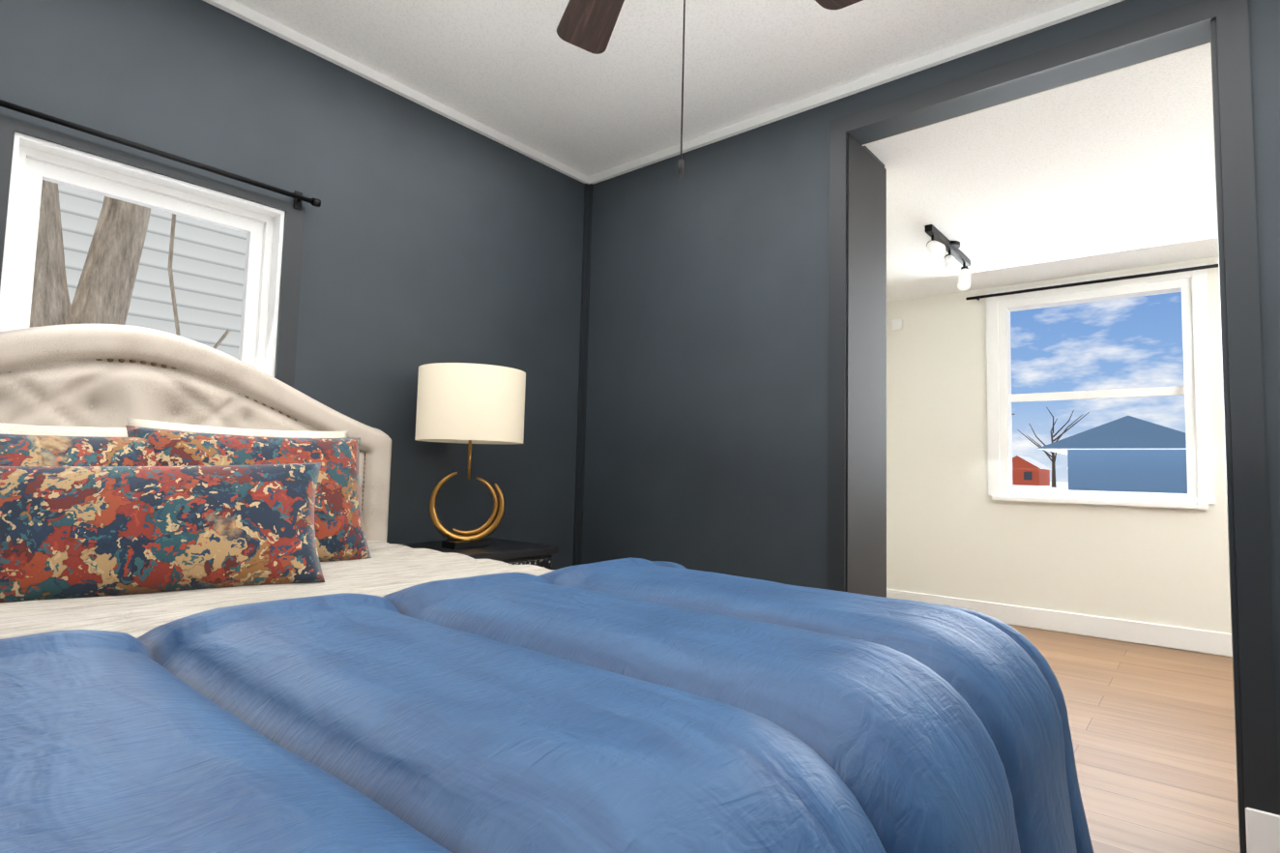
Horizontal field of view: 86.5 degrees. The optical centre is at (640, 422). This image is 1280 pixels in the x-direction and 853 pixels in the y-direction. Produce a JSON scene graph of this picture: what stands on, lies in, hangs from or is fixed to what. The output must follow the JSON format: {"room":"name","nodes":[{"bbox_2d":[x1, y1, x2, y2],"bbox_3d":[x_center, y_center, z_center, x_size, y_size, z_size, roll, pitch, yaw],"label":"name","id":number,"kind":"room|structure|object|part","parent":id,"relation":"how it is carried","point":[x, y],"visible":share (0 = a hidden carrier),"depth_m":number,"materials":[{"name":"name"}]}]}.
{"room":"bedroom","nodes":[
{"label":"bedroom","id":0,"kind":"room"},
{"bbox_2d":[0,0,584,569],"bbox_3d":[-1.176,-0.126,2.398,0.120,2.400,3.395,-2,-5,40],"label":"wall","id":1,"kind":"structure","parent":0,"point":[429,236],"depth_m":2.56,"materials":[{"name":"grey paint"}]},
{"bbox_2d":[0,131,285,377],"bbox_3d":[-1.468,-0.338,2.045,0.109,0.798,0.680,-2,-5,40],"label":"window","id":2,"kind":"structure","parent":1,"relation":"in","point":[36,161],"depth_m":2.03,"materials":[{"name":"white wood"}]},
{"bbox_2d":[0,99,320,210],"bbox_3d":[-1.397,-0.784,2.006,0.048,0.060,0.894,-2,-5,40],"label":"curtain rod","id":3,"kind":"object","parent":1,"relation":"attached to","point":[299,197],"visible":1,"depth_m":1.98,"materials":[{"name":"black metal"}]},
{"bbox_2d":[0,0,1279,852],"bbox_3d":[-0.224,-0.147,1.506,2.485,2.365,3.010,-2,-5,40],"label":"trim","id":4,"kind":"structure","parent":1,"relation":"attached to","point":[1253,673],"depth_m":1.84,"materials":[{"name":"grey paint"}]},
{"bbox_2d":[203,0,1124,184],"bbox_3d":[0.050,-1.358,1.309,3.220,0.035,2.890,-2,-5,40],"label":"crown molding","id":5,"kind":"structure","parent":1,"relation":"attached to","point":[950,53],"depth_m":2.52,"materials":[{"name":"white"}]},
{"bbox_2d":[886,588,1279,852],"bbox_3d":[1.367,1.030,1.712,4.600,0.125,5.530,-2,-5,40],"label":"baseboard","id":6,"kind":"structure","parent":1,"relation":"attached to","point":[1263,831],"depth_m":4.02,"materials":[{"name":"white wood"}]},
{"bbox_2d":[233,0,1079,176],"bbox_3d":[1.426,-1.331,1.879,4.840,0.060,5.770,-2,-5,40],"label":"ceiling","id":7,"kind":"structure","parent":0,"point":[522,72],"depth_m":2.40,"materials":[{"name":"white paint"}]},
{"bbox_2d":[556,0,862,177],"bbox_3d":[0.071,-0.896,1.296,1.189,0.954,1.208,-2,-5,40],"label":"fan","id":8,"kind":"object","parent":7,"relation":"hanging from","point":[588,25],"visible":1,"depth_m":1.79,"materials":[{"name":"brown wood"}]},
{"bbox_2d":[645,0,713,177],"bbox_3d":[0.072,-0.750,1.288,0.126,0.661,0.126,-2,-5,40],"label":"pull chain","id":9,"kind":"object","parent":8,"relation":"attached to","point":[681,161],"depth_m":1.19,"materials":[{"name":"metal"}]},
{"bbox_2d":[845,133,886,597],"bbox_3d":[0.880,-0.030,2.634,0.006,2.095,0.385,-2,-5,40],"label":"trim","id":10,"kind":"structure","parent":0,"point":[866,406],"depth_m":2.63,"materials":[{"name":"black paint"}]},
{"bbox_2d":[581,0,1279,800],"bbox_3d":[1.070,-0.064,2.477,3.220,2.400,0.385,-2,-5,40],"label":"wall","id":11,"kind":"structure","parent":0,"point":[707,418],"depth_m":2.78,"materials":[{"name":"grey paint"}]},
{"bbox_2d":[861,42,1210,145],"bbox_3d":[1.733,-0.081,2.007,4.360,2.400,0.275,-2,-5,40],"label":"wall","id":12,"kind":"structure","parent":0,"point":[1044,92],"depth_m":2.25,"materials":[{"name":"grey paint"}]},
{"bbox_2d":[865,44,1218,302],"bbox_3d":[2.564,-1.061,2.949,4.482,0.050,2.638,-2,-5,40],"label":"ceiling","id":13,"kind":"structure","parent":0,"point":[1113,171],"depth_m":2.99,"materials":[{"name":"white paint"}]},
{"bbox_2d":[925,224,970,290],"bbox_3d":[1.726,-0.899,3.775,0.135,0.199,0.766,-2,-5,40],"label":"track spotlight","id":14,"kind":"object","parent":13,"relation":"hanging from","point":[939,244],"visible":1,"depth_m":3.73,"materials":[{"name":"white glass"}]},
{"bbox_2d":[886,256,1231,633],"bbox_3d":[3.253,0.092,3.912,4.480,2.400,0.120,-2,-5,40],"label":"wall","id":15,"kind":"structure","parent":0,"point":[954,529],"depth_m":4.53,"materials":[{"name":"white paint"}]},
{"bbox_2d":[892,318,902,330],"bbox_3d":[1.899,-0.726,5.028,0.075,0.080,0.026,-2,-5,40],"label":"thermostat","id":16,"kind":"object","parent":15,"relation":"attached to","point":[897,324],"visible":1,"depth_m":5.01,"materials":[{"name":"white plastic"}]},
{"bbox_2d":[965,263,1218,300],"bbox_3d":[2.876,-0.869,4.186,1.600,0.020,0.079,-2,-5,40],"label":"curtain rod","id":17,"kind":"object","parent":15,"relation":"attached to","point":[977,298],"visible":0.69,"depth_m":4.19,"materials":[{"name":"black metal"}]},
{"bbox_2d":[986,262,1215,508],"bbox_3d":[2.826,-0.197,4.271,1.160,1.405,0.160,-2,-5,40],"label":"window","id":18,"kind":"structure","parent":15,"relation":"in","point":[1195,390],"depth_m":4.16,"materials":[{"name":"white"}]},
{"bbox_2d":[1007,623,1240,852],"bbox_3d":[1.365,1.122,1.705,4.840,0.060,5.770,-2,-5,40],"label":"floor","id":19,"kind":"structure","parent":0,"point":[1152,730],"depth_m":2.48,"materials":[{"name":"brown wood"}]},
{"bbox_2d":[400,537,558,569],"bbox_3d":[-0.607,0.781,2.544,0.438,0.640,0.425,-2,-5,40],"label":"nightstand","id":20,"kind":"object","parent":19,"relation":"on","point":[512,552],"visible":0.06,"depth_m":2.50,"materials":[{"name":"black wood"}]},
{"bbox_2d":[414,362,525,549],"bbox_3d":[-0.632,0.131,2.523,0.390,0.650,0.390,-2,-5,40],"label":"lamp","id":21,"kind":"object","parent":20,"relation":"on","point":[470,404],"visible":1,"depth_m":2.38,"materials":[{"name":"white fabric"}]},
{"bbox_3d":[-0.627,-0.061,2.537,0.390,0.265,0.390,-2,-5,40],"label":"lamp shade","id":22,"kind":"part","parent":21,"relation":"part of","materials":[{"name":"beige fabric"}]},
{"bbox_2d":[0,323,1094,852],"bbox_3d":[-0.602,0.343,1.137,2.315,1.293,2.029,-2,-5,40],"label":"bed","id":23,"kind":"object","parent":19,"relation":"on","point":[232,620],"visible":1,"depth_m":0.73,"materials":[{"name":"blue fabric"}]},
{"label":"outside","id":24,"kind":"structure","parent":0,"visible":0},
{"bbox_2d":[29,179,231,349],"bbox_3d":[-3.169,-0.967,4.009,0.660,5.821,1.614,-2,-5,40],"label":"trunk","id":25,"kind":"object","parent":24,"point":[104,290],"visible":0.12,"depth_m":3.91,"materials":[{"name":"brown plant"}]},
{"bbox_2d":[58,183,246,358],"bbox_3d":[-10.078,-1.985,10.447,6.600,8.400,14.600,-2,-5,40],"label":"house","id":26,"kind":"structure","parent":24,"point":[208,266],"depth_m":9.87,"materials":[{"name":"white wood"}]},
{"bbox_2d":[1012,481,1068,490],"bbox_3d":[124.719,14.966,152.275,400.000,1.500,450.000,-2,-5,40],"label":"snow ground","id":27,"kind":"structure","parent":24,"point":[1062,485],"depth_m":104.07,"materials":[{"name":"white snow"}]},
{"bbox_2d":[1012,455,1068,485],"bbox_3d":[66.296,8.574,127.883,42.600,5.900,27.700,-2,-5,40],"label":"houses","id":28,"kind":"structure","parent":27,"relation":"on","point":[1028,471],"depth_m":117.29,"materials":[{"name":"red brick"}]},
{"bbox_2d":[1011,407,1089,487],"bbox_3d":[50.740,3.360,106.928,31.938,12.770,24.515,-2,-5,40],"label":"tree","id":29,"kind":"object","parent":27,"relation":"on","point":[1053,460],"visible":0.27,"depth_m":103.82,"materials":[{"name":"brown plant"}]},
{"bbox_2d":[1010,291,1185,482],"bbox_3d":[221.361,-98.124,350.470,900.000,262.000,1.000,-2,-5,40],"label":"sky","id":30,"kind":"structure","parent":24,"point":[1134,342],"depth_m":339.93,"materials":[{"name":"blue"}]},
{"bbox_2d":[1037,415,1187,494],"bbox_3d":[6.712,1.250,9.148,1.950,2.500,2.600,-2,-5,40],"label":"house","id":31,"kind":"structure","parent":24,"point":[1127,453],"depth_m":8.37,"materials":[{"name":"blue"}]}
]}

